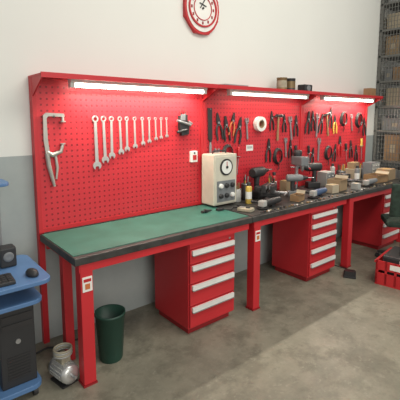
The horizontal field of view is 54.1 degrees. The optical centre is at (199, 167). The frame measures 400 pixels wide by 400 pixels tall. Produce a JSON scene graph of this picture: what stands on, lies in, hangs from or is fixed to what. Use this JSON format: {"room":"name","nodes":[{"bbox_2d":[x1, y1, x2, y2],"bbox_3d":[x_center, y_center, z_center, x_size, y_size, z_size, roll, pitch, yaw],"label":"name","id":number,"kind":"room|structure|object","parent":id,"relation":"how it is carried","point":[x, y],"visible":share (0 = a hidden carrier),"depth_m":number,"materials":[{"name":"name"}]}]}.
{"room":"workshop","nodes":[
{"label":"workshop","id":0,"kind":"room"},
{"bbox_2d":[0,0,399,343],"bbox_3d":[0.345,-0.986,3.902,12.000,4.200,0.148,-6,9,-39],"label":"wall","id":1,"kind":"structure","parent":0,"point":[332,46],"depth_m":3.25,"materials":[{"name":"white paint"}]},
{"bbox_2d":[183,0,218,34],"bbox_3d":[0.016,-1.396,3.444,0.394,0.445,0.050,-6,9,-39],"label":"wall clock","id":2,"kind":"object","parent":1,"relation":"attached to","point":[202,16],"visible":1,"depth_m":3.43,"materials":[{"name":"red plastic"}]},
{"bbox_2d":[12,236,399,399],"bbox_3d":[2.595,1.490,1.481,12.000,0.100,7.200,-6,9,-39],"label":"floor","id":3,"kind":"structure","parent":0,"point":[329,335],"depth_m":2.73,"materials":[{"name":"concrete"}]},
{"bbox_2d":[0,179,49,399],"bbox_3d":[-1.220,0.721,2.216,0.600,1.240,0.520,-6,9,-39],"label":"computer desk","id":4,"kind":"object","parent":3,"relation":"on","point":[22,294],"visible":0.67,"depth_m":2.21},
{"bbox_2d":[0,273,15,286],"bbox_3d":[-1.184,0.624,2.049,0.380,0.024,0.140,-5,9,-36],"label":"keyboard","id":5,"kind":"object","parent":4,"relation":"on","point":[6,279],"visible":1,"depth_m":2.11,"materials":[{"name":"black plastic"}]},
{"bbox_2d":[0,244,16,267],"bbox_3d":[-1.166,0.534,2.364,0.090,0.120,0.096,-6,9,-39],"label":"speaker","id":6,"kind":"object","parent":4,"relation":"on","point":[8,258],"visible":1,"depth_m":2.33},
{"bbox_2d":[0,305,36,390],"bbox_3d":[-1.136,1.006,2.349,0.192,0.460,0.348,-6,9,-39],"label":"computer tower","id":7,"kind":"object","parent":4,"relation":"on","point":[18,364],"depth_m":2.22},
{"bbox_2d":[0,287,41,313],"bbox_3d":[-1.248,0.748,2.222,0.560,0.025,0.480,-6,9,-39],"label":"shelf","id":8,"kind":"object","parent":4,"relation":"attached to","point":[20,299],"depth_m":2.19,"materials":[{"name":"blue laminate"}]},
{"bbox_2d":[0,371,41,399],"bbox_3d":[-1.262,1.261,2.288,0.540,0.030,0.460,-6,9,-39],"label":"shelf","id":9,"kind":"object","parent":4,"relation":"attached to","point":[24,388],"depth_m":2.22,"materials":[{"name":"blue metal"}]},
{"bbox_2d":[0,255,49,295],"bbox_3d":[-1.220,0.629,2.204,0.600,0.025,0.520,-6,9,-39],"label":"shelf","id":10,"kind":"object","parent":4,"relation":"attached to","point":[24,262],"depth_m":2.22,"materials":[{"name":"blue laminate"}]},
{"bbox_2d":[25,268,38,277],"bbox_3d":[-0.954,0.595,2.224,0.100,0.037,0.060,6,9,39],"label":"computer mouse","id":11,"kind":"object","parent":4,"relation":"on","point":[30,272],"depth_m":2.20,"materials":[{"name":"black plastic"}]},
{"bbox_2d":[48,342,78,388],"bbox_3d":[-0.882,1.205,2.450,0.373,0.220,0.140,6,9,39],"label":"motor","id":12,"kind":"object","parent":3,"relation":"on","point":[65,372],"visible":1,"depth_m":2.37,"materials":[{"name":"metal"}]},
{"bbox_2d":[94,304,125,363],"bbox_3d":[-0.603,1.126,2.639,0.206,0.330,0.206,-6,9,-39],"label":"waste bin","id":13,"kind":"object","parent":3,"relation":"on","point":[109,318],"visible":1,"depth_m":2.58,"materials":[{"name":"green plastic"}]},
{"bbox_2d":[28,77,202,343],"bbox_3d":[-0.557,0.278,3.170,1.478,1.877,0.060,-6,9,-39],"label":"pegboard","id":14,"kind":"object","parent":3,"relation":"on","point":[158,175],"visible":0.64,"depth_m":2.98,"materials":[{"name":"red metal"}]},
{"bbox_2d":[42,113,65,186],"bbox_3d":[-0.998,-0.120,2.704,0.158,0.510,0.040,-6,9,-39],"label":"locking c-clamp","id":15,"kind":"object","parent":14,"relation":"hanging from","point":[48,154],"visible":1,"depth_m":2.67,"materials":[{"name":"silver metal"}]},
{"bbox_2d":[92,116,100,169],"bbox_3d":[-0.765,-0.184,2.893,0.065,0.401,0.029,-7,10,-39],"label":"wrench","id":16,"kind":"object","parent":14,"relation":"attached to","point":[96,163],"visible":1,"depth_m":2.90,"materials":[{"name":"silver metal"}]},
{"bbox_2d":[100,116,108,162],"bbox_3d":[-0.714,-0.208,2.933,0.058,0.357,0.029,-8,10,-39],"label":"wrench","id":17,"kind":"object","parent":14,"relation":"attached to","point":[105,157],"visible":1,"depth_m":2.94,"materials":[{"name":"silver metal"}]},
{"bbox_2d":[109,116,114,158],"bbox_3d":[-0.667,-0.228,2.969,0.052,0.323,0.029,-5,9,-39],"label":"wrench","id":18,"kind":"object","parent":14,"relation":"attached to","point":[111,153],"visible":1,"depth_m":2.97,"materials":[{"name":"silver metal"}]},
{"bbox_2d":[117,116,123,153],"bbox_3d":[-0.610,-0.246,3.015,0.048,0.296,0.029,-8,11,-39],"label":"wrench","id":19,"kind":"object","parent":14,"relation":"attached to","point":[120,133],"visible":1,"depth_m":3.02,"materials":[{"name":"silver metal"}]},
{"bbox_2d":[28,71,218,100],"bbox_3d":[-0.493,-0.593,2.979,1.476,0.138,0.265,-6,9,-39],"label":"shelf","id":20,"kind":"object","parent":14,"relation":"attached to","point":[36,79],"visible":0.93,"depth_m":2.71,"materials":[{"name":"red metal"}]},
{"bbox_2d":[68,79,206,93],"bbox_3d":[-0.416,-0.617,3.011,1.200,0.061,0.060,-6,9,-39],"label":"fluorescent light","id":21,"kind":"object","parent":20,"relation":"attached to","point":[71,82],"visible":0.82,"depth_m":2.92,"materials":[{"name":"white plastic"}]},
{"bbox_2d":[124,116,129,150],"bbox_3d":[-0.567,-0.260,3.049,0.044,0.274,0.029,-6,9,-39],"label":"wrench","id":22,"kind":"object","parent":14,"relation":"attached to","point":[126,147],"visible":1,"depth_m":3.05,"materials":[{"name":"silver metal"}]},
{"bbox_2d":[132,117,137,147],"bbox_3d":[-0.512,-0.275,3.093,0.040,0.251,0.029,-7,10,-39],"label":"wrench","id":23,"kind":"object","parent":14,"relation":"attached to","point":[134,144],"visible":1,"depth_m":3.10,"materials":[{"name":"silver metal"}]},
{"bbox_2d":[140,117,144,144],"bbox_3d":[-0.457,-0.291,3.137,0.037,0.229,0.029,-8,11,-39],"label":"wrench","id":24,"kind":"object","parent":14,"relation":"attached to","point":[143,141],"visible":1,"depth_m":3.14,"materials":[{"name":"silver metal"}]},
{"bbox_2d":[147,117,151,142],"bbox_3d":[-0.408,-0.303,3.176,0.034,0.213,0.028,-6,9,-39],"label":"wrench","id":25,"kind":"object","parent":14,"relation":"attached to","point":[149,139],"visible":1,"depth_m":3.18,"materials":[{"name":"silver metal"}]},
{"bbox_2d":[154,117,157,139],"bbox_3d":[-0.360,-0.318,3.214,0.030,0.191,0.028,-8,11,-39],"label":"wrench","id":26,"kind":"object","parent":14,"relation":"attached to","point":[156,137],"visible":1,"depth_m":3.22,"materials":[{"name":"silver metal"}]},
{"bbox_2d":[159,117,162,138],"bbox_3d":[-0.320,-0.327,3.247,0.029,0.180,0.028,-6,10,-39],"label":"wrench","id":27,"kind":"object","parent":14,"relation":"attached to","point":[161,136],"visible":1,"depth_m":3.25,"materials":[{"name":"silver metal"}]},
{"bbox_2d":[176,109,192,135],"bbox_3d":[-0.131,-0.389,3.381,0.178,0.228,0.052,-6,9,-39],"label":"tool pouch","id":28,"kind":"object","parent":14,"relation":"hanging from","point":[183,123],"visible":1,"depth_m":3.37,"materials":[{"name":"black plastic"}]},
{"bbox_2d":[190,151,196,161],"bbox_3d":[-0.056,-0.097,3.492,0.070,0.100,0.036,-6,9,-39],"label":"wall switch","id":29,"kind":"object","parent":14,"relation":"attached to","point":[193,154],"visible":1,"depth_m":3.47,"materials":[{"name":"white plastic"}]},
{"bbox_2d":[40,204,252,388],"bbox_3d":[-0.339,0.836,2.976,1.476,0.820,0.616,-6,9,-39],"label":"workbench","id":30,"kind":"object","parent":3,"relation":"on","point":[90,248],"visible":0.91,"depth_m":2.58,"materials":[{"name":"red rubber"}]},
{"bbox_2d":[40,204,252,266],"bbox_3d":[-0.339,0.454,2.927,1.476,0.050,0.616,-6,9,-39],"label":"countertop","id":31,"kind":"structure","parent":30,"relation":"on","point":[84,245],"depth_m":2.73,"materials":[{"name":"green rubber"}]},
{"bbox_2d":[154,233,234,333],"bbox_3d":[-0.039,0.864,3.169,0.461,0.715,0.488,-6,9,-39],"label":"base cabinet","id":32,"kind":"object","parent":3,"relation":"on","point":[194,283],"visible":0.87,"depth_m":2.99,"materials":[{"name":"red metal"}]},
{"bbox_2d":[202,89,302,204],"bbox_3d":[0.598,0.161,4.089,1.478,1.877,0.109,-6,9,-39],"label":"pegboard","id":33,"kind":"object","parent":3,"relation":"on","point":[251,107],"depth_m":4.01,"materials":[{"name":"red metal"}]},
{"bbox_2d":[207,108,212,152],"bbox_3d":[0.095,-0.332,3.593,0.054,0.420,0.028,-6,9,-39],"label":"file","id":34,"kind":"object","parent":33,"relation":"hanging from","point":[209,110],"visible":0.83,"depth_m":3.59,"materials":[{"name":"metal"}]},
{"bbox_2d":[215,113,223,140],"bbox_3d":[0.188,-0.379,3.663,0.106,0.262,0.035,-7,10,-44],"label":"pliers","id":35,"kind":"object","parent":33,"relation":"hanging from","point":[218,121],"visible":1,"depth_m":3.64,"materials":[{"name":"metal"}]},
{"bbox_2d":[224,116,230,141],"bbox_3d":[0.263,-0.367,3.727,0.098,0.245,0.035,-7,10,-44],"label":"pliers","id":36,"kind":"object","parent":33,"relation":"hanging from","point":[225,117],"visible":1,"depth_m":3.71,"materials":[{"name":"metal"}]},
{"bbox_2d":[228,113,234,135],"bbox_3d":[0.306,-0.413,3.757,0.092,0.225,0.035,-5,9,-34],"label":"pliers","id":37,"kind":"object","parent":33,"relation":"hanging from","point":[233,115],"visible":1,"depth_m":3.76,"materials":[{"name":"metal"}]},
{"bbox_2d":[234,117,241,143],"bbox_3d":[0.372,-0.356,3.819,0.109,0.264,0.035,-5,9,-34],"label":"pliers","id":38,"kind":"object","parent":33,"relation":"hanging from","point":[239,126],"visible":1,"depth_m":3.82,"materials":[{"name":"metal"}]},
{"bbox_2d":[237,147,240,173],"bbox_3d":[0.378,-0.063,3.857,0.045,0.276,0.038,-6,9,-39],"label":"screwdriver","id":39,"kind":"object","parent":33,"relation":"attached to","point":[238,148],"visible":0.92,"depth_m":3.84,"materials":[{"name":"red plastic"}]},
{"bbox_2d":[245,118,248,139],"bbox_3d":[0.466,-0.385,3.899,0.049,0.218,0.024,-6,9,-39],"label":"wrench","id":40,"kind":"object","parent":33,"relation":"attached to","point":[246,119],"visible":1,"depth_m":3.90,"materials":[{"name":"metal"}]},
{"bbox_2d":[253,117,266,130],"bbox_3d":[0.617,-0.443,3.988,0.150,0.150,0.070,-6,9,-39],"label":"tape roll","id":41,"kind":"object","parent":33,"relation":"attached to","point":[258,120],"visible":1,"depth_m":3.97,"materials":[{"name":"white plastic"}]},
{"bbox_2d":[204,84,318,104],"bbox_3d":[0.647,-0.713,3.916,1.476,0.138,0.265,-6,9,-39],"label":"shelf","id":42,"kind":"object","parent":33,"relation":"attached to","point":[312,94],"visible":0.77,"depth_m":3.77,"materials":[{"name":"red metal"}]},
{"bbox_2d":[227,89,308,98],"bbox_3d":[0.724,-0.736,3.947,1.200,0.061,0.060,-6,9,-39],"label":"fluorescent light","id":43,"kind":"object","parent":42,"relation":"attached to","point":[229,91],"visible":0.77,"depth_m":3.86,"materials":[{"name":"white plastic"}]},
{"bbox_2d":[276,77,286,88],"bbox_3d":[0.844,-0.858,4.038,0.110,0.130,0.110,-6,9,-39],"label":"metal can","id":44,"kind":"object","parent":42,"relation":"on","point":[281,81],"visible":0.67,"depth_m":3.99,"materials":[{"name":"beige metal"}]},
{"bbox_2d":[287,78,295,89],"bbox_3d":[0.951,-0.870,4.127,0.110,0.130,0.110,-6,9,-39],"label":"metal can","id":45,"kind":"object","parent":42,"relation":"on","point":[290,81],"visible":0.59,"depth_m":4.08,"materials":[{"name":"gold metal"}]},
{"bbox_2d":[298,84,311,90],"bbox_3d":[1.153,-0.866,4.293,0.140,0.080,0.106,-6,9,-39],"label":"speaker","id":46,"kind":"object","parent":42,"relation":"on","point":[305,87],"visible":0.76,"depth_m":4.25},
{"bbox_2d":[265,138,271,161],"bbox_3d":[0.729,-0.179,4.138,0.095,0.252,0.035,-5,9,-39],"label":"pliers","id":47,"kind":"object","parent":33,"relation":"hanging from","point":[268,142],"visible":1,"depth_m":4.13,"materials":[{"name":"metal"}]},
{"bbox_2d":[269,111,274,130],"bbox_3d":[0.765,-0.490,4.129,0.079,0.207,0.035,-7,10,-44],"label":"pliers","id":48,"kind":"object","parent":33,"relation":"hanging from","point":[271,114],"visible":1,"depth_m":4.12,"materials":[{"name":"metal"}]},
{"bbox_2d":[274,114,282,140],"bbox_3d":[0.835,-0.429,4.194,0.125,0.282,0.037,-5,9,-37],"label":"hammer","id":49,"kind":"object","parent":33,"relation":"attached to","point":[276,115],"visible":1,"depth_m":4.18,"materials":[{"name":"brown wood"}]},
{"bbox_2d":[282,114,286,131],"bbox_3d":[0.924,-0.479,4.263,0.074,0.197,0.035,-7,10,-44],"label":"pliers","id":50,"kind":"object","parent":33,"relation":"hanging from","point":[284,117],"visible":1,"depth_m":4.25,"materials":[{"name":"metal"}]},
{"bbox_2d":[288,140,292,157],"bbox_3d":[1.016,-0.203,4.375,0.076,0.204,0.035,-7,10,-44],"label":"pliers","id":51,"kind":"object","parent":33,"relation":"hanging from","point":[290,142],"visible":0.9,"depth_m":4.36,"materials":[{"name":"metal"}]},
{"bbox_2d":[288,116,292,139],"bbox_3d":[1.004,-0.433,4.341,0.080,0.267,0.024,-7,10,-42],"label":"wrench","id":52,"kind":"object","parent":33,"relation":"hanging from","point":[289,117],"visible":1,"depth_m":4.33,"materials":[{"name":"metal"}]},
{"bbox_2d":[293,115,298,136],"bbox_3d":[1.084,-0.465,4.398,0.091,0.240,0.035,-8,11,-39],"label":"pliers","id":53,"kind":"object","parent":33,"relation":"hanging from","point":[296,119],"visible":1,"depth_m":4.39,"materials":[{"name":"metal"}]},
{"bbox_2d":[209,186,348,310],"bbox_3d":[0.800,0.716,3.913,1.476,0.820,0.616,-6,9,-39],"label":"workbench","id":54,"kind":"object","parent":3,"relation":"on","point":[259,219],"visible":0.56,"depth_m":3.34,"materials":[{"name":"red metal"}]},
{"bbox_2d":[202,150,236,206],"bbox_3d":[0.186,0.093,3.569,0.280,0.502,0.204,-6,9,-39],"label":"meter","id":55,"kind":"object","parent":54,"relation":"on","point":[218,169],"visible":1,"depth_m":3.50,"materials":[{"name":"beige paint"}]},
{"bbox_2d":[216,204,245,210],"bbox_3d":[0.292,0.351,3.450,0.352,0.020,0.099,-6,9,-39],"label":"lead","id":56,"kind":"object","parent":54,"relation":"on","point":[220,208],"visible":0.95,"depth_m":3.37,"materials":[{"name":"black plastic"}]},
{"bbox_2d":[236,183,240,201],"bbox_3d":[0.348,0.222,3.736,0.093,0.203,0.093,-6,9,-39],"label":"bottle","id":57,"kind":"object","parent":54,"relation":"on","point":[238,189],"visible":0.52,"depth_m":3.70,"materials":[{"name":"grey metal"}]},
{"bbox_2d":[241,175,248,199],"bbox_3d":[0.441,0.193,3.810,0.082,0.241,0.082,-6,9,-39],"label":"tin","id":58,"kind":"object","parent":54,"relation":"on","point":[243,185],"visible":0.68,"depth_m":3.79,"materials":[{"name":"metal"}]},
{"bbox_2d":[237,206,253,212],"bbox_3d":[0.392,0.354,3.350,0.130,0.038,0.080,5,9,33],"label":"multimeter","id":59,"kind":"object","parent":54,"relation":"on","point":[241,208],"visible":1,"depth_m":3.32,"materials":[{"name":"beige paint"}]},
{"bbox_2d":[245,182,251,203],"bbox_3d":[0.453,0.236,3.642,0.061,0.200,0.060,-6,9,-39],"label":"spray can","id":60,"kind":"object","parent":54,"relation":"on","point":[248,190],"visible":0.98,"depth_m":3.62,"materials":[{"name":"yellow metal"}]},
{"bbox_2d":[249,166,271,198],"bbox_3d":[0.632,0.139,3.979,0.105,0.306,0.390,6,9,39],"label":"cordless drill","id":61,"kind":"object","parent":54,"relation":"on","point":[256,173],"visible":0.8,"depth_m":3.85,"materials":[{"name":"plastic"}]},
{"bbox_2d":[251,196,281,208],"bbox_3d":[0.599,0.311,3.527,0.175,0.079,0.325,7,10,43],"label":"grinder","id":62,"kind":"object","parent":54,"relation":"on","point":[262,204],"visible":1,"depth_m":3.46,"materials":[{"name":"metal"}]},
{"bbox_2d":[254,183,287,199],"bbox_3d":[0.672,0.245,3.710,0.308,0.165,0.176,3,8,22],"label":"bench vise","id":63,"kind":"object","parent":54,"relation":"on","point":[264,189],"visible":0.82,"depth_m":3.66,"materials":[{"name":"metal"}]},
{"bbox_2d":[267,173,276,189],"bbox_3d":[0.740,0.175,4.044,0.103,0.217,0.103,-6,9,-39],"label":"tin","id":64,"kind":"object","parent":54,"relation":"on","point":[270,177],"visible":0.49,"depth_m":4.02,"materials":[{"name":"metal"}]},
{"bbox_2d":[209,186,348,222],"bbox_3d":[0.800,0.334,3.864,1.476,0.050,0.616,-6,9,-39],"label":"countertop","id":65,"kind":"structure","parent":54,"relation":"on","point":[256,215],"depth_m":3.60,"materials":[{"name":"black rubber"}]},
{"bbox_2d":[280,180,289,191],"bbox_3d":[0.914,0.201,4.199,0.080,0.127,0.090,7,10,44],"label":"cardboard box","id":66,"kind":"object","parent":54,"relation":"on","point":[284,185],"visible":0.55,"depth_m":4.17,"materials":[{"name":"brown cardboard"}]},
{"bbox_2d":[290,190,305,201],"bbox_3d":[0.952,0.274,3.776,0.108,0.090,0.150,6,9,39],"label":"cardboard box","id":67,"kind":"object","parent":54,"relation":"on","point":[299,196],"visible":1,"depth_m":3.75,"materials":[{"name":"brown cardboard"}]},
{"bbox_2d":[286,174,313,196],"bbox_3d":[1.019,0.180,3.984,0.286,0.224,0.077,-1,7,-5],"label":"cordless drill","id":68,"kind":"object","parent":54,"relation":"on","point":[292,178],"visible":0.9,"depth_m":3.95,"materials":[{"name":"grey plastic"}]},
{"bbox_2d":[291,150,310,190],"bbox_3d":[1.082,0.036,4.235,0.164,0.445,0.200,-3,8,-22],"label":"press","id":69,"kind":"object","parent":54,"relation":"on","point":[297,159],"visible":0.82,"depth_m":4.21,"materials":[{"name":"metal"}]},
{"bbox_2d":[305,187,326,197],"bbox_3d":[1.172,0.252,3.989,0.175,0.079,0.325,6,10,41],"label":"grinder","id":70,"kind":"object","parent":54,"relation":"on","point":[315,193],"visible":0.94,"depth_m":3.90,"materials":[{"name":"blue plastic"}]},
{"bbox_2d":[325,183,338,193],"bbox_3d":[1.412,0.224,4.179,0.110,0.087,0.090,-5,9,-34],"label":"cardboard box","id":71,"kind":"object","parent":54,"relation":"on","point":[332,188],"visible":0.93,"depth_m":4.15,"materials":[{"name":"brown cardboard"}]},
{"bbox_2d":[272,206,337,280],"bbox_3d":[1.100,0.745,4.106,0.461,0.715,0.488,-6,9,-39],"label":"base cabinet","id":72,"kind":"object","parent":3,"relation":"on","point":[303,246],"visible":0.88,"depth_m":3.93,"materials":[{"name":"red metal"}]},
{"bbox_2d":[299,95,367,186],"bbox_3d":[1.737,0.041,5.025,1.478,1.877,0.109,-6,9,-39],"label":"pegboard","id":73,"kind":"object","parent":3,"relation":"on","point":[319,106],"depth_m":4.94,"materials":[{"name":"red metal"}]},
{"bbox_2d":[304,111,310,133],"bbox_3d":[1.251,-0.516,4.532,0.104,0.266,0.035,-5,9,-35],"label":"pliers","id":74,"kind":"object","parent":73,"relation":"hanging from","point":[308,115],"visible":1,"depth_m":4.53,"materials":[{"name":"metal"}]},
{"bbox_2d":[310,111,315,130],"bbox_3d":[1.335,-0.545,4.598,0.092,0.242,0.035,-7,10,-44],"label":"pliers","id":75,"kind":"object","parent":73,"relation":"hanging from","point":[312,117],"visible":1,"depth_m":4.58,"materials":[{"name":"metal"}]},
{"bbox_2d":[315,113,319,136],"bbox_3d":[1.396,-0.503,4.661,0.064,0.284,0.024,-4,8,-40],"label":"wrench","id":76,"kind":"object","parent":73,"relation":"hanging from","point":[317,114],"visible":1,"depth_m":4.66,"materials":[{"name":"metal"}]},
{"bbox_2d":[317,138,320,160],"bbox_3d":[1.435,-0.217,4.730,0.063,0.283,0.024,-5,8,-39],"label":"wrench","id":77,"kind":"object","parent":73,"relation":"attached to","point":[318,139],"visible":1,"depth_m":4.72,"materials":[{"name":"metal"}]},
{"bbox_2d":[318,113,322,133],"bbox_3d":[1.452,-0.527,4.700,0.101,0.248,0.035,-5,9,-34],"label":"pliers","id":78,"kind":"object","parent":73,"relation":"hanging from","point":[321,119],"visible":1,"depth_m":4.70,"materials":[{"name":"metal"}]},
{"bbox_2d":[323,112,330,135],"bbox_3d":[1.536,-0.530,4.767,0.123,0.291,0.037,-5,9,-37],"label":"hammer","id":79,"kind":"object","parent":73,"relation":"attached to","point":[328,113],"visible":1,"depth_m":4.77,"materials":[{"name":"brown wood"}]},
{"bbox_2d":[328,107,332,127],"bbox_3d":[1.611,-0.610,4.819,0.099,0.261,0.035,-6,9,-39],"label":"pliers","id":80,"kind":"object","parent":73,"relation":"hanging from","point":[331,107],"visible":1,"depth_m":4.81,"materials":[{"name":"metal"}]},
{"bbox_2d":[332,144,335,161],"bbox_3d":[1.703,-0.184,4.952,0.091,0.227,0.035,-5,9,-34],"label":"pliers","id":81,"kind":"object","parent":73,"relation":"hanging from","point":[335,144],"visible":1,"depth_m":4.95,"materials":[{"name":"metal"}]},
{"bbox_2d":[333,114,336,133],"bbox_3d":[1.698,-0.541,4.902,0.096,0.249,0.035,-7,10,-44],"label":"pliers","id":82,"kind":"object","parent":73,"relation":"hanging from","point":[335,122],"visible":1,"depth_m":4.88,"materials":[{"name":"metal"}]},
{"bbox_2d":[337,136,341,156],"bbox_3d":[1.804,-0.267,5.024,0.103,0.273,0.035,-6,9,-39],"label":"pliers","id":83,"kind":"object","parent":73,"relation":"attached to","point":[340,142],"visible":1,"depth_m":5.01,"materials":[{"name":"metal"}]},
{"bbox_2d":[303,92,382,106],"bbox_3d":[1.786,-0.832,4.852,1.476,0.138,0.265,-6,9,-39],"label":"shelf","id":84,"kind":"object","parent":73,"relation":"attached to","point":[377,98],"visible":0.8,"depth_m":4.75,"materials":[{"name":"red metal"}]},
{"bbox_2d":[320,95,374,101],"bbox_3d":[1.863,-0.856,4.884,1.200,0.061,0.060,-6,9,-39],"label":"fluorescent light","id":85,"kind":"object","parent":84,"relation":"attached to","point":[322,97],"visible":0.82,"depth_m":4.81,"materials":[{"name":"white plastic"}]},
{"bbox_2d":[363,88,375,95],"bbox_3d":[2.253,-0.995,5.198,0.140,0.107,0.100,-6,9,-39],"label":"cardboard box","id":86,"kind":"object","parent":84,"relation":"on","point":[366,91],"visible":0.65,"depth_m":5.16,"materials":[{"name":"brown cardboard"}]},
{"bbox_2d":[349,140,352,157],"bbox_3d":[2.015,-0.241,5.205,0.094,0.242,0.035,-7,10,-44],"label":"pliers","id":87,"kind":"object","parent":73,"relation":"attached to","point":[350,149],"visible":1,"depth_m":5.19,"materials":[{"name":"metal"}]},
{"bbox_2d":[354,145,357,161],"bbox_3d":[2.122,-0.192,5.301,0.088,0.227,0.035,-7,10,-44],"label":"pliers","id":88,"kind":"object","parent":73,"relation":"attached to","point":[356,153],"visible":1,"depth_m":5.29,"materials":[{"name":"metal"}]},
{"bbox_2d":[362,117,366,135],"bbox_3d":[2.266,-0.557,5.375,0.103,0.257,0.035,-7,10,-44],"label":"pliers","id":89,"kind":"object","parent":73,"relation":"attached to","point":[364,123],"visible":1,"depth_m":5.35,"materials":[{"name":"metal"}]},
{"bbox_2d":[334,265,355,278],"bbox_3d":[1.505,1.064,4.149,0.204,0.070,0.456,-2,8,-18],"label":"foot pedal","id":90,"kind":"object","parent":3,"relation":"on","point":[348,273],"visible":0.89,"depth_m":3.97,"materials":[{"name":"black plastic"}]},
{"bbox_2d":[302,177,399,267],"bbox_3d":[1.940,0.597,4.850,1.476,0.820,0.616,-6,9,-39],"label":"workbench","id":91,"kind":"object","parent":3,"relation":"on","point":[347,222],"visible":0.48,"depth_m":4.24,"materials":[{"name":"red metal"}]},
{"bbox_2d":[290,163,322,187],"bbox_3d":[1.199,0.090,4.442,0.364,0.285,0.098,-1,7,-9],"label":"cordless drill","id":92,"kind":"object","parent":91,"relation":"on","point":[315,167],"visible":0.77,"depth_m":4.42,"materials":[{"name":"black plastic"}]},
{"bbox_2d":[317,170,333,186],"bbox_3d":[1.472,0.132,4.570,0.160,0.170,0.144,-6,9,-39],"label":"organizer","id":93,"kind":"object","parent":91,"relation":"on","point":[322,176],"visible":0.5,"depth_m":4.52,"materials":[{"name":"grey plastic"}]},
{"bbox_2d":[327,175,347,191],"bbox_3d":[1.538,0.173,4.332,0.180,0.150,0.207,7,10,44],"label":"cardboard box","id":94,"kind":"object","parent":91,"relation":"on","point":[341,180],"visible":0.7,"depth_m":4.30,"materials":[{"name":"cardboard"}]},
{"bbox_2d":[336,164,345,173],"bbox_3d":[1.756,0.068,4.880,0.113,0.220,0.113,-6,9,-39],"label":"tin","id":95,"kind":"object","parent":91,"relation":"on","point":[338,170],"visible":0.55,"depth_m":4.85,"materials":[{"name":"metal"}]},
{"bbox_2d":[334,173,356,185],"bbox_3d":[1.706,0.142,4.628,0.144,0.135,0.252,-4,8,-28],"label":"bench vise","id":96,"kind":"object","parent":91,"relation":"on","point":[345,174],"visible":0.48,"depth_m":4.60,"materials":[{"name":"metal"}]},
{"bbox_2d":[302,177,399,198],"bbox_3d":[1.940,0.215,4.801,1.476,0.050,0.616,-6,9,-39],"label":"countertop","id":97,"kind":"structure","parent":91,"relation":"on","point":[368,190],"depth_m":4.48,"materials":[{"name":"black rubber"}]},
{"bbox_2d":[345,168,360,178],"bbox_3d":[1.972,0.082,5.056,0.200,0.147,0.120,-7,10,-42],"label":"cardboard box","id":98,"kind":"object","parent":91,"relation":"on","point":[348,170],"visible":0.43,"depth_m":4.98,"materials":[{"name":"brown cardboard"}]},
{"bbox_2d":[347,162,359,168],"bbox_3d":[1.972,-0.029,5.035,0.130,0.077,0.100,-7,10,-42],"label":"cardboard box","id":99,"kind":"object","parent":98,"relation":"on","point":[352,165],"visible":0.94,"depth_m":4.99,"materials":[{"name":"brown cardboard"}]},
{"bbox_2d":[351,182,360,189],"bbox_3d":[1.745,0.208,4.383,0.080,0.067,0.080,7,10,44],"label":"plastic box","id":100,"kind":"object","parent":91,"relation":"on","point":[354,185],"visible":1,"depth_m":4.35,"materials":[{"name":"grey plastic"}]},
{"bbox_2d":[354,165,359,182],"bbox_3d":[1.926,0.083,4.801,0.061,0.210,0.060,-6,9,-39],"label":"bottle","id":101,"kind":"object","parent":91,"relation":"on","point":[357,170],"visible":0.9,"depth_m":4.78,"materials":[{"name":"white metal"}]},
{"bbox_2d":[355,178,377,186],"bbox_3d":[1.977,0.170,4.631,0.325,0.079,0.175,-7,10,-44],"label":"grinder","id":102,"kind":"object","parent":91,"relation":"on","point":[366,183],"visible":0.97,"depth_m":4.55,"materials":[{"name":"grey plastic"}]},
{"bbox_2d":[362,161,379,176],"bbox_3d":[2.305,0.028,5.265,0.220,0.200,0.144,-6,9,-39],"label":"organizer","id":103,"kind":"object","parent":91,"relation":"on","point":[368,167],"visible":0.58,"depth_m":5.21,"materials":[{"name":"grey plastic"}]},
{"bbox_2d":[363,170,388,182],"bbox_3d":[2.223,0.116,4.894,0.276,0.120,0.216,-5,9,-34],"label":"cardboard box","id":104,"kind":"object","parent":91,"relation":"on","point":[382,176],"visible":0.73,"depth_m":4.87,"materials":[{"name":"brown cardboard"}]},
{"bbox_2d":[377,167,395,180],"bbox_3d":[2.415,0.083,5.085,0.200,0.137,0.160,-7,10,-42],"label":"cardboard box","id":105,"kind":"object","parent":91,"relation":"on","point":[391,175],"visible":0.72,"depth_m":5.02,"materials":[{"name":"brown cardboard"}]},
{"bbox_2d":[352,192,399,249],"bbox_3d":[2.240,0.625,5.042,0.461,0.715,0.488,-6,9,-39],"label":"base cabinet","id":106,"kind":"object","parent":3,"relation":"on","point":[369,230],"visible":0.48,"depth_m":4.85,"materials":[{"name":"red metal"}]},
{"bbox_2d":[372,0,399,178],"bbox_3d":[3.145,-0.850,5.596,0.946,3.500,0.840,-6,9,-39],"label":"storage rack","id":107,"kind":"object","parent":3,"relation":"on","point":[391,153],"visible":0.65,"depth_m":5.49,"materials":[{"name":"grey metal"}]},
{"bbox_2d":[374,247,399,289],"bbox_3d":[2.015,1.011,3.894,0.380,0.240,0.520,6,10,41],"label":"plastic crate","id":108,"kind":"object","parent":3,"relation":"on","point":[384,279],"visible":0.85,"depth_m":3.76,"materials":[{"name":"red plastic"}]},
{"bbox_2d":[382,246,399,276],"bbox_3d":[2.022,0.944,3.878,0.300,0.351,0.402,6,10,41],"label":"charger","id":109,"kind":"object","parent":108,"relation":"in","point":[393,255],"visible":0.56,"depth_m":3.80,"materials":[{"name":"black plastic"}]},
{"bbox_2d":[375,184,399,256],"bbox_3d":[2.276,0.604,4.364,0.534,0.928,0.578,2,8,15],"label":"swivel chair","id":110,"kind":"object","parent":3,"relation":"on","point":[392,219],"visible":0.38,"depth_m":4.16,"materials":[{"name":"green fabric"}]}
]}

